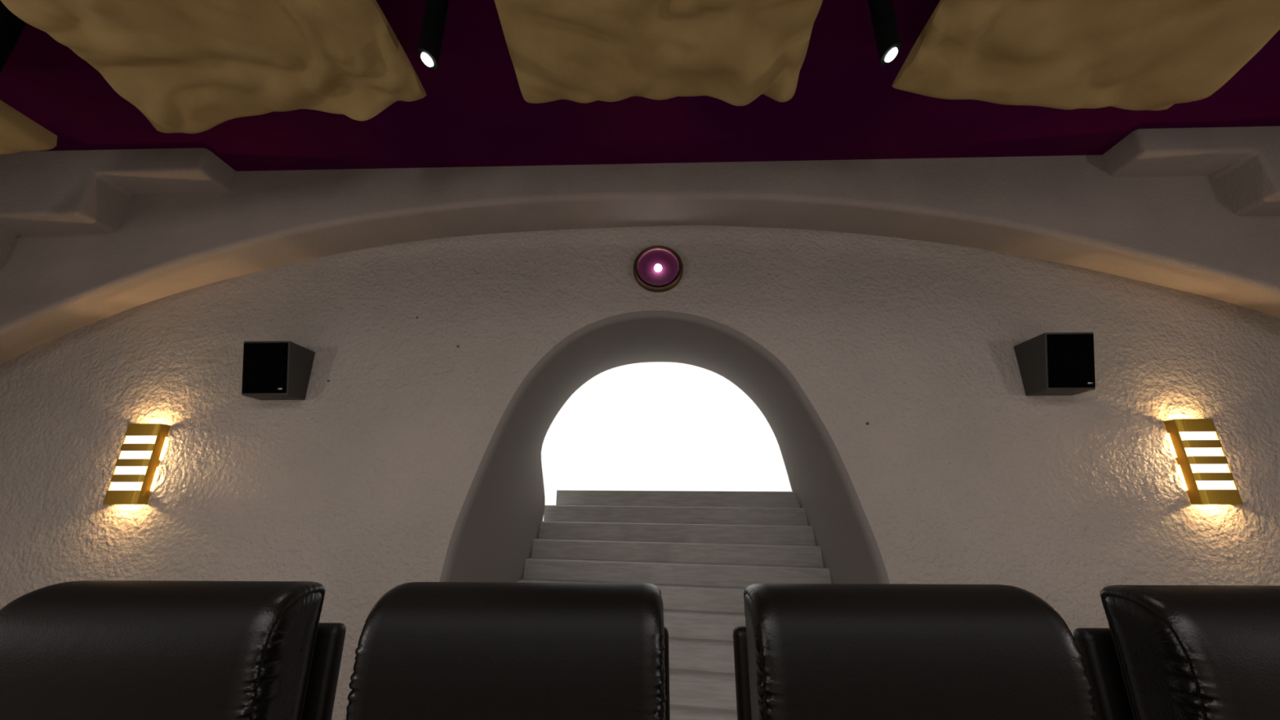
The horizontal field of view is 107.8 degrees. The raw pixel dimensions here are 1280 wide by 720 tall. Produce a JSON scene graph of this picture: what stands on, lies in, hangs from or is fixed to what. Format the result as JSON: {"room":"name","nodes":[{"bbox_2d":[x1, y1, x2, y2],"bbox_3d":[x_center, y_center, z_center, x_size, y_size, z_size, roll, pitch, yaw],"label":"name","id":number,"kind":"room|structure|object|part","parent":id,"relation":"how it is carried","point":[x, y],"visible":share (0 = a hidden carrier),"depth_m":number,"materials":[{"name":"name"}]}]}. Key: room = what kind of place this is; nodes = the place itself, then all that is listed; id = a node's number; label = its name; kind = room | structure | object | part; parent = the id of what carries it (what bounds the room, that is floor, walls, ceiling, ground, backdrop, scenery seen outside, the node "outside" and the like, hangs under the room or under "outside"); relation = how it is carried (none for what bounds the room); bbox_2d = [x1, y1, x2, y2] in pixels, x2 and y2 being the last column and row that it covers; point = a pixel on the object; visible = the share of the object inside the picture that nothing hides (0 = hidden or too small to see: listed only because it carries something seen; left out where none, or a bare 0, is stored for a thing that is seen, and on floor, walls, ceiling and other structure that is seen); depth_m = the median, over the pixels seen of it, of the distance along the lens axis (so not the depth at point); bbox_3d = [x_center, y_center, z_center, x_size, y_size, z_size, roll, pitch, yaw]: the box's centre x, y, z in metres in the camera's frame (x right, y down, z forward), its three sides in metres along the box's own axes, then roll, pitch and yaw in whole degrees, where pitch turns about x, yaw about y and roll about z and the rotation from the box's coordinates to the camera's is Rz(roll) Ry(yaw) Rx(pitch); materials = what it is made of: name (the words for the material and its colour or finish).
{"room":"home theater","nodes":[
{"label":"home theater","id":0,"kind":"room"},
{"bbox_2d":[0,225,1279,719],"bbox_3d":[0.087,0.530,3.184,10.400,3.860,0.022,0,-17,1],"label":"wall","id":1,"kind":"structure","parent":0,"point":[903,349],"depth_m":3.25,"materials":[{"name":"paint"}]},
{"bbox_2d":[102,423,170,504],"bbox_3d":[-3.435,0.707,3.186,0.233,0.536,0.081,0,-17,1],"label":"wall sconce","id":2,"kind":"object","parent":1,"relation":"attached to","point":[130,473],"visible":1,"depth_m":3.15,"materials":[{"name":"gold metal"}]},
{"bbox_2d":[108,435,156,490],"bbox_3d":[-3.436,0.695,3.160,0.213,0.393,0.010,0,-17,1],"label":"diffuser","id":3,"kind":"object","parent":2,"relation":"attached to","point":[130,473],"depth_m":3.15,"materials":[{"name":"white glass"}]},
{"bbox_2d":[241,341,315,399],"bbox_3d":[-2.554,0.077,3.261,0.325,0.360,0.262,0,-17,1],"label":"wall speaker","id":4,"kind":"object","parent":1,"relation":"attached to","point":[271,370],"visible":1,"depth_m":3.18,"materials":[{"name":"grey plastic"}]},
{"bbox_2d":[241,342,288,393],"bbox_3d":[-2.556,0.054,3.182,0.301,0.343,0.016,0,-3,1],"label":"grille","id":5,"kind":"object","parent":4,"relation":"attached to","point":[265,365],"depth_m":3.17,"materials":[{"name":"black fabric"}]},
{"bbox_2d":[0,155,1279,364],"bbox_3d":[0.081,-0.472,3.293,10.400,1.880,0.380,0,-17,1],"label":"trim","id":6,"kind":"structure","parent":1,"relation":"attached to","point":[1184,233],"depth_m":3.32,"materials":[{"name":"paint"}]},
{"bbox_2d":[632,245,683,292],"bbox_3d":[0.137,-0.697,3.530,0.382,0.382,0.056,0,-17,1],"label":"round wall lamp","id":7,"kind":"object","parent":1,"relation":"attached to","point":[656,268],"visible":1,"depth_m":3.54,"materials":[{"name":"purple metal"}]},
{"bbox_3d":[0.137,-0.697,3.530,0.316,0.316,0.044,0,-17,1],"label":"reflector dish","id":8,"kind":"part","parent":7,"relation":"part of","materials":[{"name":"pink"}]},
{"bbox_3d":[0.137,-0.697,3.530,0.056,0.056,0.056,0,-17,1],"label":"bulb","id":9,"kind":"part","parent":7,"relation":"part of","materials":[{"name":"white glass"}]},
{"bbox_2d":[439,310,889,583],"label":"archway","id":10,"kind":"object","parent":1,"relation":"in","point":[500,516],"depth_m":3.73,"materials":[{"name":"grey paint"}]},
{"bbox_2d":[1013,332,1095,395],"bbox_3d":[2.794,0.031,3.110,0.311,0.360,0.287,0,-17,1],"label":"wall speaker","id":11,"kind":"object","parent":1,"relation":"attached to","point":[1050,363],"visible":1,"depth_m":3.02,"materials":[{"name":"grey plastic"}]},
{"bbox_2d":[1046,333,1095,387],"bbox_3d":[2.792,0.005,3.024,0.287,0.346,0.016,0,-2,1],"label":"grille","id":12,"kind":"object","parent":11,"relation":"attached to","point":[1070,357],"depth_m":3.02,"materials":[{"name":"black fabric"}]},
{"bbox_2d":[1163,418,1243,504],"bbox_3d":[3.624,0.651,3.003,0.245,0.536,0.081,0,-17,1],"label":"wall sconce","id":13,"kind":"object","parent":1,"relation":"attached to","point":[1211,481],"visible":1,"depth_m":2.97,"materials":[{"name":"gold metal"}]},
{"bbox_2d":[1179,431,1235,489],"bbox_3d":[3.623,0.639,2.977,0.225,0.393,0.010,0,-17,1],"label":"diffuser","id":14,"kind":"object","parent":13,"relation":"attached to","point":[1207,460],"depth_m":2.97,"materials":[{"name":"white glass"}]},
{"bbox_2d":[0,0,1279,171],"bbox_3d":[-0.018,-2.504,0.090,10.400,0.120,7.900,0,-17,1],"label":"ceiling","id":15,"kind":"structure","parent":0,"point":[844,104],"depth_m":2.99,"materials":[{"name":"purple paint"}]},
{"bbox_2d":[0,0,26,73],"bbox_3d":[-2.820,-1.404,2.029,0.120,0.843,0.120,0,-17,1],"label":"ceiling spotlight","id":16,"kind":"object","parent":15,"relation":"hanging from","point":[11,26],"visible":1,"depth_m":2.04,"materials":[{"name":"black metal"}]},
{"bbox_2d":[0,99,57,155],"bbox_3d":[-3.600,-1.435,1.820,1.249,0.906,1.308,0,-17,1],"label":"acoustic panel","id":17,"kind":"object","parent":15,"relation":"hanging from","point":[18,132],"visible":0.97,"depth_m":2.28,"materials":[{"name":"fabric"}]},
{"bbox_2d":[0,147,235,271],"bbox_3d":[-4.065,-1.031,3.263,2.120,0.830,0.250,0,-17,1],"label":"trim","id":18,"kind":"structure","parent":15,"relation":"attached to","point":[68,192],"depth_m":3.23,"materials":[{"name":"paint"}]},
{"bbox_2d":[0,0,426,133],"bbox_3d":[-1.792,-1.605,1.813,1.370,0.587,1.313,0,-17,1],"label":"acoustic panel","id":19,"kind":"object","parent":15,"relation":"hanging from","point":[188,66],"visible":1,"depth_m":2.06,"materials":[{"name":"fabric"}]},
{"bbox_2d":[417,0,448,70],"bbox_3d":[-0.875,-1.520,2.010,0.084,0.633,0.084,0,-17,1],"label":"ceiling spotlight","id":20,"kind":"object","parent":15,"relation":"attached to","point":[431,36],"visible":1,"depth_m":1.93,"materials":[{"name":"black metal"}]},
{"bbox_2d":[493,0,822,106],"bbox_3d":[0.075,-1.667,1.794,1.364,0.478,1.314,0,-17,1],"label":"acoustic panel","id":21,"kind":"object","parent":15,"relation":"hanging from","point":[735,52],"visible":1,"depth_m":2.08,"materials":[{"name":"fabric"}]},
{"bbox_2d":[867,0,901,66],"bbox_3d":[1.023,-1.526,1.990,0.084,0.633,0.084,0,-17,1],"label":"ceiling spotlight","id":22,"kind":"object","parent":15,"relation":"attached to","point":[888,42],"visible":1,"depth_m":1.91,"materials":[{"name":"black metal"}]},
{"bbox_2d":[891,0,1279,111],"bbox_3d":[1.889,-1.611,1.724,1.300,0.627,1.317,0,-17,1],"label":"acoustic panel","id":23,"kind":"object","parent":15,"relation":"hanging from","point":[1131,55],"visible":1,"depth_m":2.01,"materials":[{"name":"fabric"}]},
{"bbox_2d":[1102,125,1279,216],"bbox_3d":[4.272,-1.097,3.048,2.000,0.830,0.250,0,-17,1],"label":"trim","id":24,"kind":"structure","parent":15,"relation":"attached to","point":[1245,161],"depth_m":3.06,"materials":[{"name":"paint"}]},
{"bbox_3d":[0.014,1.638,0.019,10.400,0.120,10.200,0,-17,1],"label":"floor","id":25,"kind":"structure","parent":0,"visible":0},
{"bbox_2d":[0,580,346,719],"bbox_3d":[-1.110,1.065,0.605,0.826,1.319,0.982,0,-17,1],"label":"recliner","id":26,"kind":"object","parent":25,"relation":"on","point":[80,650],"visible":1,"depth_m":0.98,"materials":[{"name":"black leather"}]},
{"bbox_2d":[346,582,670,719],"bbox_3d":[-0.279,1.059,0.583,0.826,1.319,0.982,0,-17,1],"label":"recliner","id":27,"kind":"object","parent":25,"relation":"on","point":[425,651],"visible":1,"depth_m":0.95,"materials":[{"name":"black leather"}]},
{"bbox_2d":[516,489,831,719],"bbox_3d":[0.321,2.038,4.322,2.977,1.646,2.118,-3,-17,10],"label":"staircase","id":28,"kind":"structure","parent":25,"relation":"on","point":[702,550],"depth_m":4.37,"materials":[{"name":"wood"}]},
{"bbox_2d":[733,583,1097,719],"bbox_3d":[0.559,1.052,0.562,0.826,1.319,0.982,0,-17,1],"label":"recliner","id":29,"kind":"object","parent":25,"relation":"on","point":[802,651],"visible":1,"depth_m":0.93,"materials":[{"name":"black leather"}]},
{"bbox_2d":[1073,585,1279,719],"bbox_3d":[1.403,1.045,0.540,0.826,1.319,0.982,0,-17,1],"label":"recliner","id":30,"kind":"object","parent":25,"relation":"on","point":[1166,652],"visible":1,"depth_m":0.97,"materials":[{"name":"black leather"}]}
]}

